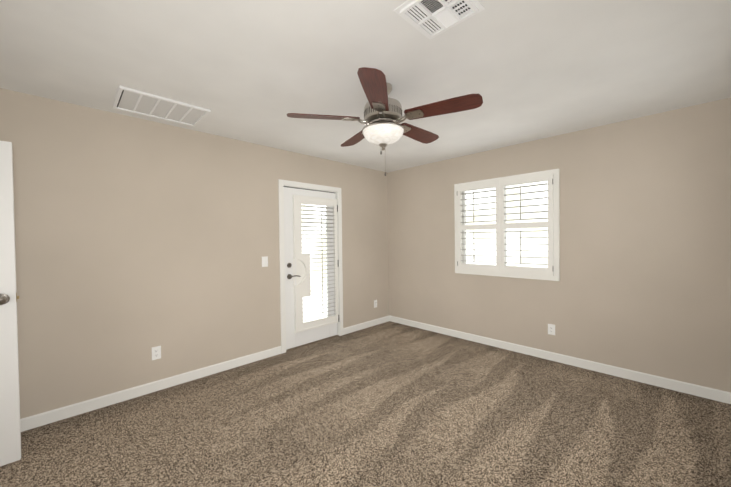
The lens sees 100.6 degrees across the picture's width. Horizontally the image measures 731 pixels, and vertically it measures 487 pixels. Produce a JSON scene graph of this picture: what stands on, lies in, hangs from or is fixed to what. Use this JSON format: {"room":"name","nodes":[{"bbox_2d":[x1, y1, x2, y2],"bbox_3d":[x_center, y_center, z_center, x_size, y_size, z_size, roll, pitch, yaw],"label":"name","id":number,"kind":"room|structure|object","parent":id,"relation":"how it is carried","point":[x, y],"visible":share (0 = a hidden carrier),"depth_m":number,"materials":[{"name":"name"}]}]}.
{"room":"empty bedroom","nodes":[
{"label":"empty bedroom","id":0,"kind":"room"},
{"bbox_2d":[0,88,387,418],"bbox_3d":[-1.385,0.103,3.363,5.100,2.440,0.150,-2,1,-44],"label":"wall","id":1,"kind":"structure","parent":0,"point":[137,240],"depth_m":2.70,"materials":[{"name":"paint"}]},
{"bbox_2d":[0,141,20,465],"bbox_3d":[-2.442,0.368,1.611,0.797,1.963,0.171,-2,1,-44],"label":"interior door","id":2,"kind":"structure","parent":1,"relation":"in","point":[10,439],"depth_m":1.85,"materials":[{"name":"white wood"}]},
{"bbox_2d":[20,346,280,431],"bbox_3d":[-2.006,1.296,2.644,2.799,0.092,0.013,-2,1,-44],"label":"baseboard","id":3,"kind":"structure","parent":1,"relation":"attached to","point":[44,418],"depth_m":2.63,"materials":[{"name":"white wood"}]},
{"bbox_2d":[152,346,160,359],"bbox_3d":[-1.897,0.994,2.752,0.070,0.115,0.009,-2,1,-44],"label":"electrical outlet","id":4,"kind":"object","parent":1,"relation":"attached to","point":[156,352],"visible":1,"depth_m":2.75,"materials":[{"name":"white plastic"}]},
{"bbox_2d":[262,256,267,266],"bbox_3d":[-1.153,0.208,3.478,0.072,0.118,0.013,-2,1,-44],"label":"light switch","id":5,"kind":"object","parent":1,"relation":"attached to","point":[265,261],"visible":1,"depth_m":3.48,"materials":[{"name":"white plastic"}]},
{"bbox_2d":[278,179,342,353],"bbox_3d":[-0.727,0.268,3.998,0.962,2.076,0.168,-2,1,-44],"label":"door frame","id":6,"kind":"structure","parent":1,"relation":"attached to","point":[282,184],"depth_m":3.79,"materials":[{"name":"white wood"}]},
{"bbox_2d":[284,187,338,349],"bbox_3d":[-0.687,0.298,3.966,0.822,1.984,0.100,-2,1,-44],"label":"exterior door","id":7,"kind":"structure","parent":1,"relation":"in","point":[298,284],"depth_m":3.88,"materials":[{"name":"white wood"}]},
{"bbox_2d":[343,316,387,334],"bbox_3d":[0.029,1.241,4.641,0.979,0.092,0.013,-2,1,-44],"label":"baseboard","id":8,"kind":"structure","parent":1,"relation":"attached to","point":[374,322],"depth_m":4.59,"materials":[{"name":"white wood"}]},
{"bbox_2d":[0,321,730,486],"bbox_3d":[-0.034,1.377,2.022,5.100,0.100,3.963,-2,1,-44],"label":"floor","id":9,"kind":"structure","parent":0,"point":[389,404],"depth_m":2.17,"materials":[{"name":"carpet"}]},
{"bbox_2d":[0,0,730,172],"bbox_3d":[-0.065,-1.163,1.985,5.100,0.100,3.963,-2,1,-44],"label":"ceiling","id":10,"kind":"structure","parent":0,"point":[254,71],"depth_m":1.87,"materials":[{"name":"paint"}]},
{"bbox_2d":[113,85,210,126],"bbox_3d":[-1.649,-1.092,2.466,0.590,0.017,0.450,-2,1,-44],"label":"ceiling vent","id":11,"kind":"object","parent":10,"relation":"in","point":[143,103],"visible":1,"depth_m":2.44,"materials":[{"name":"white metal"}]},
{"bbox_2d":[287,67,482,175],"bbox_3d":[0.162,-0.801,2.208,1.233,0.635,1.289,-2,1,-44],"label":"ceiling fan","id":12,"kind":"object","parent":10,"relation":"hanging from","point":[382,120],"visible":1,"depth_m":2.05,"materials":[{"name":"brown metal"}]},
{"bbox_2d":[394,0,484,39],"bbox_3d":[0.349,-1.102,1.436,0.305,0.016,0.305,-2,1,-44],"label":"ceiling vent","id":13,"kind":"object","parent":10,"relation":"in","point":[427,18],"visible":1,"depth_m":1.45,"materials":[{"name":"white metal"}]},
{"bbox_2d":[388,98,730,391],"bbox_3d":[1.707,0.060,3.746,0.150,2.440,3.630,-2,1,-44],"label":"wall","id":14,"kind":"structure","parent":0,"point":[644,285],"depth_m":2.95,"materials":[{"name":"paint"}]},
{"bbox_2d":[454,168,559,280],"bbox_3d":[1.661,-0.199,3.694,0.189,1.200,1.220,-2,1,-44],"label":"window shutter","id":15,"kind":"object","parent":14,"relation":"attached to","point":[501,268],"visible":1,"depth_m":3.62,"materials":[{"name":"white wood"}]},
{"bbox_2d":[548,324,554,334],"bbox_3d":[2.037,0.942,3.322,0.009,0.115,0.070,-2,1,-44],"label":"electrical outlet","id":16,"kind":"object","parent":14,"relation":"attached to","point":[551,329],"visible":1,"depth_m":3.32,"materials":[{"name":"white plastic"}]},
{"bbox_2d":[388,315,730,403],"bbox_3d":[1.663,1.235,3.708,0.013,0.092,3.633,-2,1,-44],"label":"baseboard","id":17,"kind":"structure","parent":14,"relation":"attached to","point":[684,387],"depth_m":3.08,"materials":[{"name":"white wood"}]},
{"label":"outside","id":18,"kind":"structure","parent":0,"visible":0},
{"bbox_2d":[301,204,326,322],"bbox_3d":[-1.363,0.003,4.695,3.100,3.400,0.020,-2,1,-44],"label":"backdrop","id":19,"kind":"structure","parent":18,"point":[315,312],"depth_m":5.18,"materials":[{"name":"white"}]},
{"bbox_2d":[466,181,547,267],"bbox_3d":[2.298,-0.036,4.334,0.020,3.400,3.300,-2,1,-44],"label":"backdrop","id":20,"kind":"structure","parent":18,"point":[479,243],"depth_m":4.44,"materials":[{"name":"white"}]}
]}

